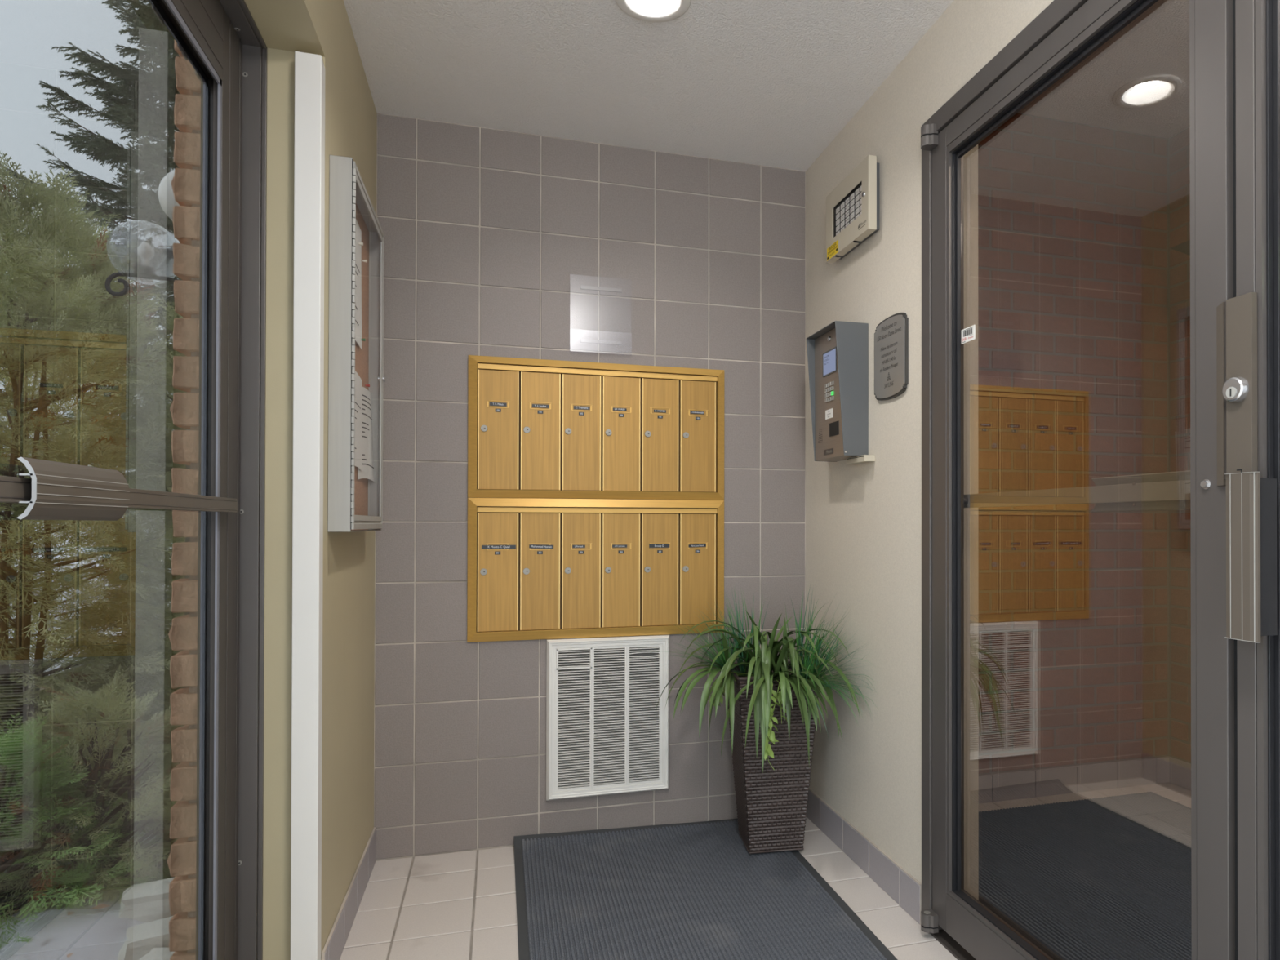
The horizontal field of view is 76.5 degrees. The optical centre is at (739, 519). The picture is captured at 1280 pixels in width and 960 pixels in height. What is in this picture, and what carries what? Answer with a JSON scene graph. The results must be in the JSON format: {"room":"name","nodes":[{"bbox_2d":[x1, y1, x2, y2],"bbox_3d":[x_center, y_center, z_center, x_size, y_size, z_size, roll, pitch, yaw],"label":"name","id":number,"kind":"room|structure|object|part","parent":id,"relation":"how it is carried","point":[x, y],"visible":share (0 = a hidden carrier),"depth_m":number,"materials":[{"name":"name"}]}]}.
{"room":"apartment entrance vestibule","nodes":[
{"label":"apartment entrance vestibule","id":0,"kind":"room"},
{"bbox_2d":[244,0,377,959],"bbox_3d":[-0.763,-0.134,0.815,0.206,2.498,3.804,0,0,-17],"label":"wall","id":1,"kind":"structure","parent":0,"point":[323,28],"depth_m":1.86,"materials":[{"name":"beige paint"}]},
{"bbox_2d":[0,0,267,959],"bbox_3d":[-0.776,0.011,0.640,0.092,2.206,2.479,0,0,-17],"label":"door","id":2,"kind":"structure","parent":1,"relation":"in","point":[133,133],"depth_m":1.30,"materials":[{"name":"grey metal"}]},
{"bbox_3d":[-0.945,-0.995,1.163,0.041,0.155,1.065,0,0,-17],"label":"rail","id":3,"kind":"part","parent":2,"relation":"part of","materials":[{"name":"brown metal"}]},
{"bbox_2d":[290,51,324,959],"bbox_3d":[-0.992,0.028,1.848,0.056,2.187,0.042,0,0,-17],"label":"trim","id":4,"kind":"structure","parent":1,"relation":"attached to","point":[309,68],"depth_m":1.83,"materials":[{"name":"white wood"}]},
{"bbox_2d":[321,826,376,959],"bbox_3d":[-1.088,1.068,2.265,0.008,0.112,0.813,0,0,-17],"label":"baseboard","id":5,"kind":"structure","parent":1,"relation":"attached to","point":[334,946],"depth_m":2.21,"materials":[{"name":"tile"}]},
{"bbox_2d":[327,155,385,532],"bbox_3d":[-1.033,-0.422,2.190,0.061,0.907,0.527,0,0,-17],"label":"bulletin board","id":6,"kind":"object","parent":1,"relation":"attached to","point":[355,504],"visible":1,"depth_m":1.94,"materials":[{"name":"metal"}]},
{"bbox_3d":[-0.941,-0.425,1.961,0.005,0.897,0.012,0,0,-17],"label":"door rail","id":7,"kind":"part","parent":6,"relation":"part of","materials":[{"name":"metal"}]},
{"bbox_2d":[355,219,361,348],"bbox_3d":[-1.028,-0.649,2.132,0.003,0.345,0.275,0,0,-15],"label":"notice","id":8,"kind":"object","parent":6,"relation":"attached to","point":[358,233],"visible":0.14,"depth_m":2.22,"materials":[{"name":"white paper"}]},
{"bbox_2d":[354,370,362,471],"bbox_3d":[-1.044,-0.271,2.180,0.002,0.270,0.220,0,0,-16],"label":"notice","id":9,"kind":"object","parent":6,"relation":"attached to","point":[358,460],"visible":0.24,"depth_m":2.23,"materials":[{"name":"white paper"}]},
{"bbox_2d":[357,386,374,481],"bbox_3d":[-1.093,-0.248,2.356,0.010,0.275,0.245,0,0,-12],"label":"notice","id":10,"kind":"object","parent":6,"relation":"attached to","point":[367,472],"visible":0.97,"depth_m":2.36,"materials":[{"name":"white paper"}]},
{"bbox_3d":[-1.013,0.007,2.198,0.005,0.036,0.511,0,0,-17],"label":"door rail","id":11,"kind":"part","parent":6,"relation":"part of","materials":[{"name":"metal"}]},
{"bbox_3d":[-1.012,-0.854,2.203,0.005,0.036,0.511,0,0,-17],"label":"door rail","id":12,"kind":"part","parent":6,"relation":"part of","materials":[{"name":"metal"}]},
{"bbox_3d":[-1.081,-0.422,2.428,0.005,0.897,0.036,0,0,-17],"label":"door rail","id":13,"kind":"part","parent":6,"relation":"part of","materials":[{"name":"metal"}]},
{"bbox_2d":[373,113,805,861],"bbox_3d":[-0.523,-0.060,2.939,1.902,2.618,0.141,0,0,-17],"label":"wall","id":14,"kind":"structure","parent":0,"point":[492,237],"depth_m":2.81,"materials":[{"name":"tile"}]},
{"bbox_2d":[466,497,724,642],"bbox_3d":[-0.491,0.172,2.861,0.906,0.492,0.026,0,0,-17],"label":"mailboxes","id":15,"kind":"object","parent":14,"relation":"attached to","point":[538,568],"visible":0.99,"depth_m":2.85,"materials":[{"name":"gold metal"}]},
{"bbox_3d":[-0.911,0.171,2.736,0.030,0.491,0.026,0,0,-17],"label":"frame rail","id":16,"kind":"part","parent":15,"relation":"part of","materials":[{"name":"gold metal"}]},
{"bbox_3d":[-0.830,0.180,2.763,0.136,0.406,0.014,0,0,-17],"label":"door","id":17,"kind":"part","parent":15,"relation":"part of","materials":[{"name":"gold metal"}]},
{"bbox_3d":[-0.695,0.180,2.803,0.136,0.406,0.014,0,0,-17],"label":"door","id":18,"kind":"part","parent":15,"relation":"part of","materials":[{"name":"gold metal"}]},
{"bbox_3d":[-0.560,0.181,2.844,0.136,0.406,0.014,0,0,-17],"label":"door","id":19,"kind":"part","parent":15,"relation":"part of","materials":[{"name":"gold metal"}]},
{"bbox_3d":[-0.491,0.402,2.859,0.906,0.033,0.026,0,0,-17],"label":"frame rail","id":20,"kind":"part","parent":15,"relation":"part of","materials":[{"name":"gold metal"}]},
{"bbox_3d":[-0.490,-0.059,2.862,0.905,0.030,0.026,0,0,-17],"label":"frame rail","id":21,"kind":"part","parent":15,"relation":"part of","materials":[{"name":"gold metal"}]},
{"bbox_3d":[-0.425,0.181,2.884,0.136,0.406,0.014,0,0,-17],"label":"door","id":22,"kind":"part","parent":15,"relation":"part of","materials":[{"name":"gold metal"}]},
{"bbox_3d":[-0.289,0.181,2.924,0.136,0.406,0.014,0,0,-17],"label":"door","id":23,"kind":"part","parent":15,"relation":"part of","materials":[{"name":"gold metal"}]},
{"bbox_3d":[-0.154,0.182,2.965,0.136,0.406,0.014,0,0,-17],"label":"door","id":24,"kind":"part","parent":15,"relation":"part of","materials":[{"name":"gold metal"}]},
{"bbox_3d":[-0.070,0.174,2.986,0.028,0.491,0.026,0,0,-17],"label":"frame rail","id":25,"kind":"part","parent":15,"relation":"part of","materials":[{"name":"gold metal"}]},
{"bbox_2d":[467,355,724,500],"bbox_3d":[-0.490,-0.317,2.864,0.906,0.485,0.026,0,0,-17],"label":"mailboxes","id":26,"kind":"object","parent":14,"relation":"attached to","point":[537,428],"visible":1,"depth_m":2.85,"materials":[{"name":"gold metal"}]},
{"bbox_3d":[-0.910,-0.319,2.739,0.030,0.484,0.026,0,0,-17],"label":"frame rail","id":27,"kind":"part","parent":26,"relation":"part of","materials":[{"name":"gold metal"}]},
{"bbox_3d":[-0.830,-0.309,2.766,0.136,0.409,0.014,0,0,-17],"label":"door","id":28,"kind":"part","parent":26,"relation":"part of","materials":[{"name":"gold metal"}]},
{"bbox_3d":[-0.694,-0.308,2.807,0.136,0.409,0.014,0,0,-17],"label":"door","id":29,"kind":"part","parent":26,"relation":"part of","materials":[{"name":"gold metal"}]},
{"bbox_3d":[-0.559,-0.308,2.847,0.136,0.409,0.014,0,0,-17],"label":"door","id":30,"kind":"part","parent":26,"relation":"part of","materials":[{"name":"gold metal"}]},
{"bbox_3d":[-0.490,-0.088,2.863,0.905,0.027,0.026,0,0,-17],"label":"frame rail","id":31,"kind":"part","parent":26,"relation":"part of","materials":[{"name":"gold metal"}]},
{"bbox_3d":[-0.490,-0.547,2.865,0.905,0.026,0.026,0,0,-17],"label":"frame rail","id":32,"kind":"part","parent":26,"relation":"part of","materials":[{"name":"gold metal"}]},
{"bbox_3d":[-0.424,-0.307,2.887,0.136,0.409,0.014,0,0,-17],"label":"door","id":33,"kind":"part","parent":26,"relation":"part of","materials":[{"name":"gold metal"}]},
{"bbox_3d":[-0.289,-0.307,2.928,0.136,0.409,0.014,0,0,-17],"label":"door","id":34,"kind":"part","parent":26,"relation":"part of","materials":[{"name":"gold metal"}]},
{"bbox_3d":[-0.154,-0.306,2.968,0.136,0.409,0.014,0,0,-17],"label":"door","id":35,"kind":"part","parent":26,"relation":"part of","materials":[{"name":"gold metal"}]},
{"bbox_3d":[-0.070,-0.316,2.990,0.028,0.484,0.026,0,0,-17],"label":"frame rail","id":36,"kind":"part","parent":26,"relation":"part of","materials":[{"name":"gold metal"}]},
{"bbox_2d":[580,284,621,345],"bbox_3d":[-0.495,-0.730,2.869,0.218,0.276,0.020,0,0,-17],"label":"sign holder","id":37,"kind":"object","parent":14,"relation":"attached to","point":[587,287],"visible":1,"depth_m":2.87,"materials":[{"name":"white plastic"}]},
{"bbox_2d":[546,635,669,800],"bbox_3d":[-0.465,0.700,2.866,0.436,0.560,0.026,0,0,-17],"label":"air vent","id":38,"kind":"object","parent":14,"relation":"in","point":[605,735],"visible":1,"depth_m":2.86,"materials":[{"name":"white metal"}]},
{"bbox_3d":[-0.661,0.700,2.807,0.027,0.560,0.026,0,0,-17],"label":"frame rail","id":39,"kind":"part","parent":38,"relation":"part of","materials":[{"name":"white metal"}]},
{"bbox_3d":[-0.465,0.966,2.864,0.436,0.028,0.026,0,0,-17],"label":"frame rail","id":40,"kind":"part","parent":38,"relation":"part of","materials":[{"name":"white metal"}]},
{"bbox_3d":[-0.464,0.435,2.868,0.436,0.029,0.026,0,0,-17],"label":"frame rail","id":41,"kind":"part","parent":38,"relation":"part of","materials":[{"name":"white metal"}]},
{"bbox_3d":[-0.268,0.701,2.925,0.026,0.560,0.026,0,0,-17],"label":"frame rail","id":42,"kind":"part","parent":38,"relation":"part of","materials":[{"name":"white metal"}]},
{"bbox_2d":[343,0,954,171],"bbox_3d":[-0.033,-1.361,1.049,1.752,0.001,3.820,0,0,-17],"label":"ceiling","id":43,"kind":"structure","parent":0,"point":[773,83],"depth_m":2.39,"materials":[{"name":"white paint"}]},
{"bbox_2d":[615,0,690,22],"bbox_3d":[-0.225,-1.387,2.085,0.198,0.079,0.198,0,0,-17],"label":"ceiling light","id":44,"kind":"object","parent":43,"relation":"attached to","point":[648,11],"visible":1,"depth_m":2.14,"materials":[{"name":"white glass"}]},
{"bbox_2d":[339,782,1191,959],"bbox_3d":[0.761,1.180,1.312,3.560,0.121,3.900,0,0,-17],"label":"floor","id":45,"kind":"structure","parent":0,"point":[461,905],"depth_m":2.36,"materials":[{"name":"tile"}]},
{"bbox_2d":[514,818,897,959],"bbox_3d":[-0.052,1.106,1.954,0.924,0.034,1.994,0,0,-17],"label":"door mat","id":46,"kind":"object","parent":45,"relation":"on","point":[692,891],"visible":0.82,"depth_m":2.35,"materials":[{"name":"grey rubber"}]},
{"bbox_2d":[654,586,879,853],"bbox_3d":[0.039,0.658,2.664,0.635,0.914,0.679,0,0,-17],"label":"potted plant","id":47,"kind":"object","parent":46,"relation":"on","point":[772,703],"visible":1,"depth_m":2.67,"materials":[{"name":"green plant"}]},
{"bbox_3d":[0.104,0.610,2.657,0.029,0.177,0.163,0,0,-8],"label":"vine stem","id":48,"kind":"part","parent":47,"relation":"part of","materials":[{"name":"green plant"}]},
{"bbox_2d":[978,791,1191,959],"bbox_3d":[1.486,1.120,1.899,1.245,0.010,2.610,0,0,-17],"label":"mat","id":49,"kind":"object","parent":45,"relation":"on","point":[1108,877],"visible":0.66,"depth_m":2.52,"materials":[{"name":"black rubber"}]},
{"bbox_2d":[805,0,1053,900],"bbox_3d":[0.882,-0.259,1.307,0.176,2.758,3.804,0,0,-17],"label":"wall","id":50,"kind":"structure","parent":0,"point":[864,521],"depth_m":2.43,"materials":[{"name":"beige paint"}]},
{"bbox_2d":[806,320,875,464],"bbox_3d":[0.328,-0.405,2.654,0.116,0.446,0.298,0,0,-17],"label":"intercom","id":51,"kind":"object","parent":50,"relation":"attached to","point":[837,353],"visible":1,"depth_m":2.57,"materials":[{"name":"grey metal"}]},
{"bbox_3d":[0.295,-0.226,2.670,0.002,0.017,0.077,0,0,-17],"label":"name plate","id":52,"kind":"part","parent":51,"relation":"part of","materials":[{"name":"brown metal"}]},
{"bbox_3d":[0.335,-0.414,2.681,0.085,0.420,0.244,0,0,-17],"label":"plate","id":53,"kind":"part","parent":51,"relation":"part of","materials":[{"name":"silver metal"}]},
{"bbox_2d":[826,155,879,263],"bbox_3d":[0.368,-1.005,2.632,0.054,0.228,0.335,0,0,-17],"label":"panel","id":54,"kind":"object","parent":50,"relation":"attached to","point":[855,201],"visible":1,"depth_m":2.59,"materials":[{"name":"grey"}]},
{"bbox_2d":[805,788,921,924],"bbox_3d":[0.377,1.073,2.662,0.008,0.112,0.891,0,0,-17],"label":"baseboard","id":55,"kind":"structure","parent":50,"relation":"attached to","point":[905,890],"depth_m":2.55,"materials":[{"name":"tile"}]},
{"bbox_2d":[874,312,908,400],"bbox_3d":[0.453,-0.487,2.419,0.010,0.247,0.205,0,0,-17],"label":"plaque","id":56,"kind":"object","parent":50,"relation":"attached to","point":[891,335],"visible":1,"depth_m":2.40,"materials":[{"name":"grey"}]},
{"bbox_2d":[920,0,1279,959],"bbox_3d":[0.854,0.009,1.270,0.198,2.230,2.053,0,0,-17],"label":"door","id":57,"kind":"structure","parent":50,"relation":"in","point":[1230,490],"depth_m":1.34,"materials":[{"name":"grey metal"}]},
{"bbox_3d":[0.680,1.033,1.743,0.046,0.102,0.796,0,0,-17],"label":"rail","id":58,"kind":"part","parent":57,"relation":"part of","materials":[{"name":"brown metal"}]},
{"bbox_3d":[0.682,-1.017,1.756,0.046,0.053,0.796,0,0,-17],"label":"rail","id":59,"kind":"part","parent":57,"relation":"part of","materials":[{"name":"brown metal"}]},
{"bbox_3d":[0.790,-0.204,1.284,0.012,0.298,0.072,0,0,-17],"label":"lock plate","id":60,"kind":"part","parent":57,"relation":"part of","materials":[{"name":"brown metal"}]},
{"bbox_3d":[0.786,0.056,1.235,0.047,0.255,0.057,0,0,-17],"label":"pull handle","id":61,"kind":"part","parent":57,"relation":"part of","materials":[{"name":"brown metal"}]},
{"bbox_2d":[977,112,1168,803],"bbox_3d":[1.179,-0.266,3.350,1.602,2.800,0.130,0,0,-17],"label":"wall","id":62,"kind":"structure","parent":0,"point":[1073,599],"depth_m":3.35,"materials":[{"name":"brown"}]},
{"bbox_2d":[1017,0,1189,138],"bbox_3d":[1.683,-1.701,1.579,1.658,0.050,3.850,0,0,-17],"label":"ceiling","id":63,"kind":"structure","parent":0,"point":[1137,81],"depth_m":3.07,"materials":[{"name":"white paint"}]},
{"bbox_2d":[1168,126,1191,790],"bbox_3d":[2.437,-0.274,1.779,0.130,2.800,3.820,0,0,-17],"label":"wall","id":64,"kind":"structure","parent":0,"point":[1179,157],"depth_m":3.44,"materials":[{"name":"brown paint"}]},
{"bbox_2d":[1170,240,1190,255],"bbox_3d":[1.885,-1.026,3.216,0.130,0.200,0.280,0,0,-17],"label":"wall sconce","id":65,"kind":"object","parent":64,"relation":"attached to","point":[1184,247],"visible":0.02,"depth_m":3.31,"materials":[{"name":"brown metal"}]}
]}

